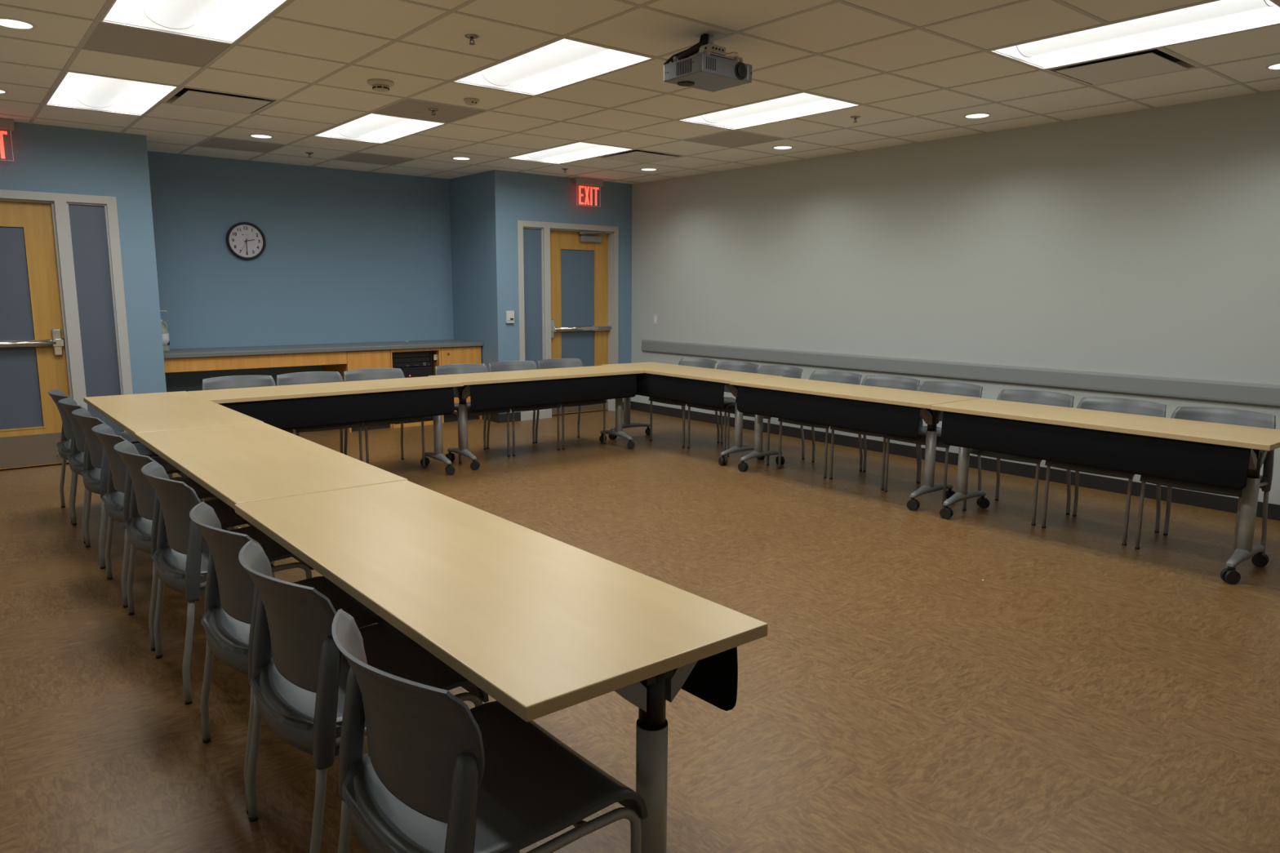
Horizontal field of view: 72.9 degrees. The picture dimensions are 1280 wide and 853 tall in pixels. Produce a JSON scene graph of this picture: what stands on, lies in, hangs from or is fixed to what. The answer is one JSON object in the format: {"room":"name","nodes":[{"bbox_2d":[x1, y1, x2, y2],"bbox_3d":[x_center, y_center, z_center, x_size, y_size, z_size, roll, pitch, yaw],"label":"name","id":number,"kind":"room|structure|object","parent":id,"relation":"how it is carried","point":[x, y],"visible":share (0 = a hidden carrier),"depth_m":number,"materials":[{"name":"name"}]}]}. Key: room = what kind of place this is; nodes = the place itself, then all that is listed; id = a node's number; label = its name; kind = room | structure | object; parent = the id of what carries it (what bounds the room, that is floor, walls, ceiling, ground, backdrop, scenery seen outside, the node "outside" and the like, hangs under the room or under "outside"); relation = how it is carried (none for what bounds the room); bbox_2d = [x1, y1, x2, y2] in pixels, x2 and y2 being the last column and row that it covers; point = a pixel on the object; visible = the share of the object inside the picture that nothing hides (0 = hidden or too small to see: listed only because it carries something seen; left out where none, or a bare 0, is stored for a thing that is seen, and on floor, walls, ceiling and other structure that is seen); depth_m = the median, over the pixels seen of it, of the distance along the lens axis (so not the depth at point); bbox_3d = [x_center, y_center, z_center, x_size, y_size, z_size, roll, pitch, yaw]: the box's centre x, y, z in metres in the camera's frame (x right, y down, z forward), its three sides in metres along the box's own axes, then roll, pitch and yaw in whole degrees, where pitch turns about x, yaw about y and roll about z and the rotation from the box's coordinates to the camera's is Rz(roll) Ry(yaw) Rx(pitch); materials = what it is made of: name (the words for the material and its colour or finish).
{"room":"conference room","nodes":[
{"label":"conference room","id":0,"kind":"room"},
{"bbox_2d":[0,121,166,394],"bbox_3d":[-5.154,-1.012,6.572,2.650,2.785,0.140,-7,11,-39],"label":"wall","id":1,"kind":"structure","parent":0,"point":[47,158],"depth_m":7.08,"materials":[{"name":"blue paint"}]},
{"bbox_2d":[0,189,133,469],"bbox_3d":[-4.857,-0.744,6.847,1.384,2.173,0.142,-7,11,-39],"label":"door","id":2,"kind":"structure","parent":1,"relation":"in","point":[64,325],"depth_m":6.95,"materials":[{"name":"paint"}]},
{"bbox_2d":[147,151,453,391],"bbox_3d":[-3.460,-1.398,9.099,3.410,2.785,0.120,-7,11,-39],"label":"wall","id":3,"kind":"structure","parent":0,"point":[348,255],"depth_m":8.91,"materials":[{"name":"blue paint"}]},
{"bbox_2d":[226,222,266,259],"bbox_3d":[-3.894,-1.835,8.561,0.364,0.364,0.046,-7,11,-39],"label":"wall clock","id":4,"kind":"object","parent":3,"relation":"attached to","point":[245,240],"visible":1,"depth_m":8.56,"materials":[{"name":"black"}]},
{"bbox_2d":[448,171,492,417],"bbox_3d":[-1.853,-1.492,9.758,0.120,2.785,0.885,-7,11,-39],"label":"wall","id":5,"kind":"structure","parent":0,"point":[468,194],"depth_m":9.63,"materials":[{"name":"blue paint"}]},
{"bbox_2d":[488,169,631,413],"bbox_3d":[-0.860,-1.510,9.906,1.847,2.785,0.140,-7,11,-39],"label":"wall","id":6,"kind":"structure","parent":0,"point":[513,196],"depth_m":9.45,"materials":[{"name":"blue paint"}]},
{"bbox_2d":[505,311,514,323],"bbox_3d":[-1.409,-1.188,9.392,0.096,0.132,0.030,-7,11,-39],"label":"thermostat","id":7,"kind":"object","parent":6,"relation":"attached to","point":[509,315],"visible":1,"depth_m":9.38,"materials":[{"name":"white plastic"}]},
{"bbox_2d":[482,401,631,422],"bbox_3d":[-0.943,-0.196,10.187,1.847,0.100,0.375,-7,11,-39],"label":"baseboard","id":8,"kind":"structure","parent":6,"relation":"attached to","point":[498,418],"depth_m":9.55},
{"bbox_2d":[516,220,618,421],"bbox_3d":[-0.837,-1.215,9.964,1.375,2.183,0.151,-7,11,-39],"label":"door","id":9,"kind":"structure","parent":6,"relation":"in","point":[568,273],"depth_m":9.96,"materials":[{"name":"paint"}]},
{"bbox_2d":[0,409,1279,852],"bbox_3d":[-0.514,0.696,5.129,7.907,0.100,10.392,-7,11,-39],"label":"floor","id":10,"kind":"structure","parent":0,"point":[1092,693],"depth_m":3.29,"materials":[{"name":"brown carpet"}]},
{"bbox_2d":[48,389,140,523],"bbox_3d":[-3.497,0.155,5.612,0.501,0.790,0.520,-7,11,-39],"label":"chair","id":11,"kind":"object","parent":10,"relation":"on","point":[64,446],"visible":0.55,"depth_m":5.45,"materials":[{"name":"grey plastic"}]},
{"bbox_2d":[57,397,168,543],"bbox_3d":[-3.146,0.223,5.188,0.501,0.790,0.520,-7,11,-39],"label":"chair","id":12,"kind":"object","parent":10,"relation":"on","point":[77,460],"visible":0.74,"depth_m":5.01,"materials":[{"name":"grey plastic"}]},
{"bbox_2d":[71,408,188,568],"bbox_3d":[-2.774,0.295,4.739,0.501,0.790,0.520,-7,11,-39],"label":"chair","id":13,"kind":"object","parent":10,"relation":"on","point":[95,476],"visible":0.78,"depth_m":4.51,"materials":[{"name":"grey plastic"}]},
{"bbox_2d":[91,422,227,608],"bbox_3d":[-2.328,0.382,4.200,0.501,0.790,0.520,-7,11,-38],"label":"chair","id":14,"kind":"object","parent":10,"relation":"on","point":[117,499],"visible":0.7,"depth_m":3.98,"materials":[{"name":"grey plastic"}]},
{"bbox_2d":[83,391,262,528],"bbox_3d":[-2.851,0.249,5.247,0.610,0.725,1.825,-7,11,-39],"label":"folding table","id":15,"kind":"object","parent":10,"relation":"on","point":[180,410],"visible":0.41,"depth_m":5.02,"materials":[{"name":"beige laminate"}]},
{"bbox_2d":[113,440,253,650],"bbox_3d":[-1.942,0.456,3.733,0.501,0.790,0.520,-7,11,-39],"label":"chair","id":16,"kind":"object","parent":10,"relation":"on","point":[142,524],"visible":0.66,"depth_m":3.54,"materials":[{"name":"grey plastic"}]},
{"bbox_2d":[141,461,314,705],"bbox_3d":[-1.571,0.528,3.285,0.501,0.790,0.520,-7,11,-39],"label":"chair","id":17,"kind":"object","parent":10,"relation":"on","point":[180,558],"visible":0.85,"depth_m":3.06,"materials":[{"name":"grey plastic"}]},
{"bbox_2d":[202,375,293,433],"bbox_3d":[-2.893,0.038,6.385,0.520,0.790,0.501,-7,11,-39],"label":"chair","id":18,"kind":"object","parent":10,"relation":"on","point":[233,381],"visible":0.16,"depth_m":6.50,"materials":[{"name":"grey plastic"}]},
{"bbox_2d":[134,422,408,530],"bbox_3d":[-1.693,0.474,3.839,0.610,0.725,1.825,-7,11,-39],"label":"folding table","id":19,"kind":"object","parent":10,"relation":"on","point":[251,462],"visible":0.42,"depth_m":3.56,"materials":[{"name":"beige laminate"}]},
{"bbox_2d":[189,501,386,814],"bbox_3d":[-1.069,0.629,2.656,0.501,0.790,0.520,-7,11,-39],"label":"chair","id":20,"kind":"object","parent":10,"relation":"on","point":[231,595],"visible":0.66,"depth_m":2.49,"materials":[{"name":"grey plastic"}]},
{"bbox_2d":[276,371,362,461],"bbox_3d":[-2.491,-0.011,6.711,0.520,0.790,0.501,-7,11,-39],"label":"chair","id":21,"kind":"object","parent":10,"relation":"on","point":[308,377],"visible":0.31,"depth_m":6.76,"materials":[{"name":"grey plastic"}]},
{"bbox_2d":[186,376,463,475],"bbox_3d":[-2.272,0.064,6.449,1.825,0.725,0.610,-7,11,-39],"label":"folding table","id":22,"kind":"object","parent":10,"relation":"on","point":[283,407],"visible":0.7,"depth_m":6.24,"materials":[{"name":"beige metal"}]},
{"bbox_2d":[324,349,392,432],"bbox_3d":[-2.975,-0.409,9.133,0.458,0.826,0.678,-7,11,-39],"label":"base cabinet","id":23,"kind":"object","parent":10,"relation":"on","point":[366,359],"visible":0.3,"depth_m":8.85,"materials":[{"name":"brown wood"}]},
{"bbox_2d":[238,540,488,852],"bbox_3d":[-0.737,0.694,2.248,0.501,0.790,0.520,-7,11,-39],"label":"chair","id":24,"kind":"object","parent":10,"relation":"on","point":[300,691],"visible":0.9,"depth_m":2.06,"materials":[{"name":"grey plastic"}]},
{"bbox_2d":[343,368,425,467],"bbox_3d":[-2.088,-0.059,7.036,0.520,0.790,0.501,-7,11,-39],"label":"chair","id":25,"kind":"object","parent":10,"relation":"on","point":[369,374],"visible":0.28,"depth_m":7.06,"materials":[{"name":"grey plastic"}]},
{"bbox_2d":[389,347,443,428],"bbox_3d":[-2.577,-0.457,9.455,0.566,0.826,0.678,-7,11,-39],"label":"base cabinet","id":26,"kind":"object","parent":10,"relation":"on","point":[436,352],"visible":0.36,"depth_m":9.27,"materials":[{"name":"brown wood"}]},
{"bbox_2d":[163,339,483,373],"bbox_3d":[-3.195,-0.745,8.878,3.195,0.166,0.709,-7,11,-39],"label":"countertop","id":27,"kind":"structure","parent":26,"relation":"on","point":[197,359],"depth_m":8.30,"materials":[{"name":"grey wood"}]},
{"bbox_2d":[160,310,169,351],"bbox_3d":[-4.372,-0.871,7.901,0.127,0.373,0.126,-7,11,-39],"label":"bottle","id":28,"kind":"object","parent":27,"relation":"on","point":[166,342],"visible":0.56,"depth_m":7.89,"materials":[{"name":"plastic"}]},
{"bbox_2d":[391,351,433,424],"bbox_3d":[-2.563,-0.446,9.377,0.455,0.755,0.522,-7,11,-39],"label":"equipment rack","id":29,"kind":"object","parent":26,"relation":"in","point":[414,363],"visible":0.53,"depth_m":9.18,"materials":[{"name":"black metal"}]},
{"bbox_2d":[440,346,482,422],"bbox_3d":[-2.165,-0.506,9.782,0.487,0.826,0.688,-7,11,-39],"label":"base cabinet","id":30,"kind":"object","parent":10,"relation":"on","point":[469,354],"visible":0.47,"depth_m":9.51,"materials":[{"name":"brown wood"}]},
{"bbox_2d":[433,363,510,463],"bbox_3d":[-1.473,-0.134,7.534,0.520,0.790,0.501,-7,11,-39],"label":"chair","id":31,"kind":"object","parent":10,"relation":"on","point":[462,368],"visible":0.45,"depth_m":7.56,"materials":[{"name":"grey plastic"}]},
{"bbox_2d":[331,608,647,852],"bbox_3d":[-0.335,0.772,1.762,0.501,0.790,0.520,-7,11,-39],"label":"chair","id":32,"kind":"object","parent":10,"relation":"on","point":[440,775],"visible":0.98,"depth_m":1.63,"materials":[{"name":"plastic"}]},
{"bbox_2d":[234,480,768,852],"bbox_3d":[-0.538,0.700,2.430,0.610,0.725,1.825,-7,11,-39],"label":"folding table","id":33,"kind":"object","parent":10,"relation":"on","point":[542,624],"visible":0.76,"depth_m":1.98,"materials":[{"name":"brown wood"}]},
{"bbox_2d":[486,360,560,456],"bbox_3d":[-1.068,-0.183,7.861,0.520,0.790,0.501,-7,11,-39],"label":"chair","id":34,"kind":"object","parent":10,"relation":"on","point":[507,366],"visible":0.39,"depth_m":7.88,"materials":[{"name":"grey plastic"}]},
{"bbox_2d":[428,365,644,470],"bbox_3d":[-0.869,-0.112,7.622,1.825,0.725,0.610,-7,11,-38],"label":"folding table","id":35,"kind":"object","parent":10,"relation":"on","point":[539,387],"visible":0.97,"depth_m":7.30,"materials":[{"name":"black metal"}]},
{"bbox_2d":[534,358,606,449],"bbox_3d":[-0.664,-0.232,8.188,0.520,0.790,0.501,-7,11,-39],"label":"chair","id":36,"kind":"object","parent":10,"relation":"on","point":[554,362],"visible":0.32,"depth_m":8.21,"materials":[{"name":"grey plastic"}]},
{"bbox_2d":[648,358,719,448],"bbox_3d":[0.436,-0.245,8.308,0.501,0.790,0.520,-7,11,-39],"label":"chair","id":37,"kind":"object","parent":10,"relation":"on","point":[698,362],"visible":0.33,"depth_m":8.30,"materials":[{"name":"grey plastic"}]},
{"bbox_2d":[601,361,780,465],"bbox_3d":[0.415,-0.157,7.955,0.610,0.725,1.825,-6,11,-37],"label":"folding table","id":38,"kind":"object","parent":10,"relation":"on","point":[702,386],"visible":0.66,"depth_m":7.53,"materials":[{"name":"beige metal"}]},
{"bbox_2d":[686,361,759,456],"bbox_3d":[0.780,-0.182,7.916,0.501,0.790,0.520,-7,11,-39],"label":"chair","id":39,"kind":"object","parent":10,"relation":"on","point":[742,366],"visible":0.41,"depth_m":7.97,"materials":[{"name":"grey plastic"}]},
{"bbox_2d":[726,364,804,465],"bbox_3d":[1.101,-0.117,7.512,0.501,0.790,0.520,-7,11,-39],"label":"chair","id":40,"kind":"object","parent":10,"relation":"on","point":[780,371],"visible":0.3,"depth_m":7.54,"materials":[{"name":"grey plastic"}]},
{"bbox_2d":[777,370,862,478],"bbox_3d":[1.475,-0.038,7.014,0.501,0.790,0.520,-7,11,-39],"label":"chair","id":41,"kind":"object","parent":10,"relation":"on","point":[844,377],"visible":0.34,"depth_m":7.05,"materials":[{"name":"grey plastic"}]},
{"bbox_2d":[729,376,981,511],"bbox_3d":[1.525,0.076,6.495,0.610,0.725,1.825,-7,11,-38],"label":"folding table","id":42,"kind":"object","parent":10,"relation":"on","point":[890,411],"visible":0.94,"depth_m":6.16,"materials":[{"name":"black metal"}]},
{"bbox_2d":[829,375,919,490],"bbox_3d":[1.812,0.025,6.623,0.501,0.790,0.520,-7,11,-39],"label":"chair","id":43,"kind":"object","parent":10,"relation":"on","point":[884,381],"visible":0.3,"depth_m":6.67,"materials":[{"name":"grey plastic"}]},
{"bbox_2d":[884,381,982,504],"bbox_3d":[2.118,0.091,6.207,0.501,0.790,0.520,-7,11,-39],"label":"chair","id":44,"kind":"object","parent":10,"relation":"on","point":[938,387],"visible":0.37,"depth_m":6.24,"materials":[{"name":"grey plastic"}]},
{"bbox_2d":[962,389,1074,525],"bbox_3d":[2.492,0.176,5.677,0.501,0.790,0.520,-7,11,-39],"label":"chair","id":45,"kind":"object","parent":10,"relation":"on","point":[1035,397],"visible":0.33,"depth_m":5.67,"materials":[{"name":"grey plastic"}]},
{"bbox_2d":[1041,396,1166,545],"bbox_3d":[2.826,0.243,5.258,0.501,0.790,0.520,-7,11,-39],"label":"chair","id":46,"kind":"object","parent":10,"relation":"on","point":[1134,406],"visible":0.34,"depth_m":5.26,"materials":[{"name":"grey plastic"}]},
{"bbox_2d":[930,398,1279,584],"bbox_3d":[2.660,0.306,5.061,0.610,0.725,1.825,-7,11,-38],"label":"folding table","id":47,"kind":"object","parent":10,"relation":"on","point":[1224,455],"visible":1,"depth_m":4.71,"materials":[{"name":"black metal"}]},
{"bbox_2d":[1134,406,1275,569],"bbox_3d":[3.155,0.312,4.825,0.501,0.790,0.520,-7,11,-39],"label":"chair","id":48,"kind":"object","parent":10,"relation":"on","point":[1213,415],"visible":0.42,"depth_m":4.80,"materials":[{"name":"grey plastic"}]},
{"bbox_2d":[0,0,1279,183],"bbox_3d":[-0.500,-2.013,4.706,7.707,0.015,10.192,-7,11,-39],"label":"ceiling","id":49,"kind":"structure","parent":0,"point":[837,24],"depth_m":5.10,"materials":[{"name":"tile"}]},
{"bbox_2d":[0,88,8,93],"bbox_3d":[-4.156,-2.151,5.538,0.186,0.006,0.186,-7,11,-39],"label":"recessed light","id":50,"kind":"object","parent":49,"relation":"in","point":[2,91],"visible":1,"depth_m":5.58,"materials":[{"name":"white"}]},
{"bbox_2d":[0,117,14,160],"bbox_3d":[-4.864,-2.143,6.428,0.370,0.303,0.070,-7,11,-39],"label":"exit sign","id":51,"kind":"object","parent":49,"relation":"hanging from","point":[5,123],"visible":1,"depth_m":6.49,"materials":[{"name":"red plastic"}]},
{"bbox_2d":[0,17,36,29],"bbox_3d":[-2.999,-1.927,4.140,0.186,0.006,0.186,-7,11,-39],"label":"recessed light","id":52,"kind":"object","parent":49,"relation":"in","point":[13,23],"visible":1,"depth_m":4.15,"materials":[{"name":"white"}]},
{"bbox_2d":[248,133,273,137],"bbox_3d":[-3.126,-2.397,7.149,0.186,0.006,0.186,-7,11,-39],"label":"recessed light","id":53,"kind":"object","parent":49,"relation":"in","point":[256,135],"visible":1,"depth_m":7.13,"materials":[{"name":"white"}]},
{"bbox_2d":[305,151,313,157],"bbox_3d":[-3.056,-2.514,8.010,0.072,0.039,0.072,-7,11,-39],"label":"sprinkler","id":54,"kind":"object","parent":49,"relation":"attached to","point":[308,153],"visible":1,"depth_m":7.99,"materials":[{"name":"silver metal"}]},
{"bbox_2d":[367,78,394,92],"bbox_3d":[-1.579,-2.072,5.274,0.156,0.054,0.156,-7,11,-39],"label":"smoke detector","id":55,"kind":"object","parent":49,"relation":"attached to","point":[380,85],"visible":1,"depth_m":5.23,"materials":[{"name":"plastic"}]},
{"bbox_2d":[451,156,471,159],"bbox_3d":[-1.711,-2.568,8.294,0.186,0.006,0.186,-7,11,-39],"label":"recessed light","id":56,"kind":"object","parent":49,"relation":"in","point":[452,157],"visible":1,"depth_m":8.26,"materials":[{"name":"white"}]},
{"bbox_2d":[463,97,479,105],"bbox_3d":[-1.118,-2.153,5.747,0.104,0.036,0.104,-7,11,-39],"label":"ceiling sensor","id":57,"kind":"object","parent":49,"relation":"attached to","point":[470,101],"visible":1,"depth_m":5.71,"materials":[{"name":"white plastic"}]},
{"bbox_2d":[464,33,479,44],"bbox_3d":[-0.837,-1.927,4.316,0.072,0.039,0.072,-7,11,-39],"label":"sprinkler","id":58,"kind":"object","parent":49,"relation":"attached to","point":[471,36],"visible":1,"depth_m":4.30,"materials":[{"name":"silver metal"}]},
{"bbox_2d":[573,177,603,207],"bbox_3d":[-0.579,-2.641,9.759,0.370,0.303,0.070,-7,11,-39],"label":"exit sign","id":59,"kind":"object","parent":49,"relation":"hanging from","point":[577,180],"visible":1,"depth_m":9.73,"materials":[{"name":"red plastic"}]},
{"bbox_2d":[0,0,1279,182],"bbox_3d":[-0.500,-2.013,4.706,7.683,0.021,10.192,-7,11,-39],"label":"grid","id":60,"kind":"object","parent":49,"relation":"attached to","point":[108,3],"visible":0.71,"depth_m":5.16,"materials":[{"name":"beige metal"}]},
{"bbox_2d":[44,71,177,115],"bbox_3d":[-3.491,-2.216,5.679,0.586,0.093,1.195,-7,11,-39],"label":"ceiling light","id":61,"kind":"object","parent":60,"relation":"attached to","point":[74,89],"visible":0.56,"depth_m":5.83,"materials":[{"name":"white plastic"}]},
{"bbox_2d":[75,75,135,107],"bbox_3d":[-3.491,-2.216,5.679,0.236,0.072,1.108,-7,11,-39],"label":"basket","id":62,"kind":"object","parent":61,"relation":"on","point":[95,91],"depth_m":5.71,"materials":[{"name":"white plastic"}]},
{"bbox_2d":[82,22,230,66],"bbox_3d":[-2.527,-1.993,4.520,0.586,0.012,0.586,-7,11,-39],"label":"ceiling panel","id":63,"kind":"object","parent":60,"relation":"attached to","point":[108,37],"visible":0.86,"depth_m":4.51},
{"bbox_2d":[100,0,288,44],"bbox_3d":[-1.948,-1.917,3.815,0.586,0.093,1.195,-7,11,-39],"label":"ceiling light","id":64,"kind":"object","parent":60,"relation":"attached to","point":[229,20],"visible":0.96,"depth_m":4.13,"materials":[{"name":"white plastic"}]},
{"bbox_2d":[142,0,217,29],"bbox_3d":[-1.948,-1.918,3.815,0.236,0.072,1.108,-7,11,-39],"label":"basket","id":65,"kind":"object","parent":64,"relation":"on","point":[171,14],"depth_m":4.06,"materials":[{"name":"white plastic"}]},
{"bbox_2d":[163,87,278,113],"bbox_3d":[-2.826,-2.215,5.831,0.586,0.067,0.586,-7,11,-39],"label":"air vent","id":66,"kind":"object","parent":60,"relation":"attached to","point":[184,96],"visible":0.64,"depth_m":5.82,"materials":[{"name":"beige metal"}]},
{"bbox_2d":[196,137,284,152],"bbox_3d":[-3.512,-2.480,7.613,0.586,0.012,0.586,-7,11,-39],"label":"ceiling panel","id":67,"kind":"object","parent":60,"relation":"attached to","point":[214,142],"visible":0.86,"depth_m":7.61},
{"bbox_2d":[335,152,414,164],"bbox_3d":[-2.568,-2.595,8.377,0.586,0.012,0.586,-7,11,-39],"label":"ceiling panel","id":68,"kind":"object","parent":60,"relation":"attached to","point":[357,157],"visible":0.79,"depth_m":8.37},
{"bbox_2d":[314,113,444,143],"bbox_3d":[-2.075,-2.387,6.824,0.586,0.093,1.195,-7,11,-39],"label":"ceiling light","id":69,"kind":"object","parent":60,"relation":"attached to","point":[375,127],"visible":0.63,"depth_m":6.98,"materials":[{"name":"white plastic"}]},
{"bbox_2d":[336,113,409,137],"bbox_3d":[-2.075,-2.388,6.824,0.236,0.072,1.108,-7,11,-39],"label":"basket","id":70,"kind":"object","parent":69,"relation":"on","point":[360,127],"depth_m":6.84,"materials":[{"name":"white plastic"}]},
{"bbox_2d":[373,98,484,122],"bbox_3d":[-1.497,-2.239,6.131,0.586,0.012,0.586,-7,11,-39],"label":"ceiling panel","id":71,"kind":"object","parent":60,"relation":"attached to","point":[406,108],"visible":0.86,"depth_m":6.12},
{"bbox_2d":[427,108,438,115],"bbox_3d":[-1.448,-2.203,6.068,0.072,0.039,0.072,-7,11,-39],"label":"sprinkler","id":72,"kind":"object","parent":71,"relation":"attached to","point":[430,109],"visible":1,"depth_m":6.05,"materials":[{"name":"silver metal"}]},
{"bbox_2d":[452,37,653,95],"bbox_3d":[-0.532,-2.088,4.960,0.586,0.093,1.195,-7,11,-39],"label":"ceiling light","id":73,"kind":"object","parent":60,"relation":"attached to","point":[562,62],"visible":0.61,"depth_m":5.04,"materials":[{"name":"white plastic"}]},
{"bbox_2d":[506,142,632,164],"bbox_3d":[-0.660,-2.558,7.969,0.586,0.093,1.195,-7,11,-39],"label":"ceiling light","id":74,"kind":"object","parent":60,"relation":"attached to","point":[579,150],"visible":0.53,"depth_m":8.12,"materials":[{"name":"white plastic"}]},
{"bbox_2d":[598,149,683,163],"bbox_3d":[0.005,-2.557,8.121,0.586,0.067,0.586,-7,11,-39],"label":"air vent","id":75,"kind":"object","parent":60,"relation":"attached to","point":[636,155],"visible":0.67,"depth_m":8.13,"materials":[{"name":"beige metal"}]},
{"bbox_2d":[684,130,780,146],"bbox_3d":[0.777,-2.393,7.191,0.586,0.012,0.586,-7,11,-39],"label":"ceiling panel","id":76,"kind":"object","parent":60,"relation":"attached to","point":[732,138],"visible":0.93,"depth_m":7.19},
{"bbox_2d":[679,92,860,129],"bbox_3d":[0.884,-2.260,6.105,0.586,0.093,1.195,-7,11,-39],"label":"ceiling light","id":77,"kind":"object","parent":60,"relation":"attached to","point":[802,104],"visible":0.58,"depth_m":6.20,"materials":[{"name":"white plastic"}]},
{"bbox_2d":[1046,48,1198,85],"bbox_3d":[2.706,-2.035,4.859,0.586,0.067,0.586,-7,11,-39],"label":"air vent","id":78,"kind":"object","parent":60,"relation":"attached to","point":[1153,61],"visible":0.7,"depth_m":4.85,"materials":[{"name":"beige metal"}]},
{"bbox_2d":[988,0,1279,69],"bbox_3d":[2.427,-1.961,4.241,0.586,0.093,1.195,-7,11,-39],"label":"ceiling light","id":79,"kind":"object","parent":60,"relation":"attached to","point":[1217,17],"visible":0.74,"depth_m":4.29,"materials":[{"name":"white plastic"}]},
{"bbox_2d":[640,168,657,170],"bbox_3d":[0.091,-2.665,8.973,0.186,0.006,0.186,-7,11,-39],"label":"recessed light","id":80,"kind":"object","parent":49,"relation":"in","point":[642,169],"visible":1,"depth_m":8.97,"materials":[{"name":"white"}]},
{"bbox_2d":[662,29,751,92],"bbox_3d":[0.332,-1.823,4.304,0.347,0.228,0.322,-7,11,-39],"label":"ceiling projector","id":81,"kind":"object","parent":49,"relation":"hanging from","point":[705,65],"visible":1,"depth_m":4.25,"materials":[{"name":"black plastic"}]},
{"bbox_2d":[676,57,691,75],"bbox_3d":[0.212,-1.740,4.194,0.004,0.061,0.110,-7,11,-39],"label":"grille","id":82,"kind":"object","parent":81,"relation":"attached to","point":[683,65],"depth_m":4.19,"materials":[{"name":"black plastic"}]},
{"bbox_2d":[706,56,715,70],"bbox_3d":[0.338,-1.732,4.131,0.062,0.054,0.004,-7,11,-39],"label":"grille","id":83,"kind":"object","parent":81,"relation":"attached to","point":[710,60],"depth_m":4.13,"materials":[{"name":"black plastic"}]},
{"bbox_2d":[725,52,738,56],"bbox_3d":[0.493,-1.983,4.611,0.110,0.006,0.062,-7,11,-39],"label":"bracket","id":84,"kind":"object","parent":49,"relation":"attached to","point":[732,54],"visible":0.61,"depth_m":4.60,"materials":[{"name":"plastic"}]},
{"bbox_2d":[772,145,793,149],"bbox_3d":[1.249,-2.441,7.574,0.186,0.006,0.186,-7,11,-39],"label":"recessed light","id":85,"kind":"object","parent":49,"relation":"in","point":[779,147],"visible":1,"depth_m":7.56,"materials":[{"name":"white"}]},
{"bbox_2d":[850,115,860,122],"bbox_3d":[1.555,-2.216,6.250,0.072,0.039,0.072,-7,11,-39],"label":"sprinkler","id":86,"kind":"object","parent":49,"relation":"attached to","point":[851,117],"visible":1,"depth_m":6.24,"materials":[{"name":"silver metal"}]},
{"bbox_2d":[963,112,991,118],"bbox_3d":[2.406,-2.217,6.176,0.186,0.006,0.186,-7,11,-39],"label":"recessed light","id":87,"kind":"object","parent":49,"relation":"in","point":[976,115],"visible":1,"depth_m":6.17,"materials":[{"name":"white"}]},
{"bbox_2d":[1265,62,1279,70],"bbox_3d":[3.564,-1.993,4.779,0.186,0.006,0.186,-7,11,-39],"label":"recessed light","id":88,"kind":"object","parent":49,"relation":"in","point":[1274,66],"visible":1,"depth_m":4.80,"materials":[{"name":"white"}]},
{"bbox_2d":[631,88,1279,505],"bbox_3d":[2.841,-1.034,6.973,0.120,2.785,9.387,-7,11,-39],"label":"wall","id":89,"kind":"structure","parent":0,"point":[1146,242],"depth_m":6.78,"materials":[{"name":"white paint"}]},
{"bbox_2d":[653,314,657,324],"bbox_3d":[0.181,-1.253,10.125,0.010,0.120,0.076,-7,11,-39],"label":"light switch","id":90,"kind":"object","parent":89,"relation":"attached to","point":[655,316],"visible":1,"depth_m":10.12,"materials":[{"name":"white plastic"}]},
{"bbox_2d":[631,400,1279,520],"bbox_3d":[2.789,0.300,7.130,0.012,0.100,9.167,-7,11,-39],"label":"baseboard","id":91,"kind":"structure","parent":89,"relation":"attached to","point":[1206,500],"depth_m":6.89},
{"bbox_2d":[641,339,1279,407],"bbox_3d":[2.855,-0.424,6.925,0.031,0.138,8.943,-7,11,-39],"label":"guard rail","id":92,"kind":"object","parent":89,"relation":"attached to","point":[1242,393],"visible":1,"depth_m":6.83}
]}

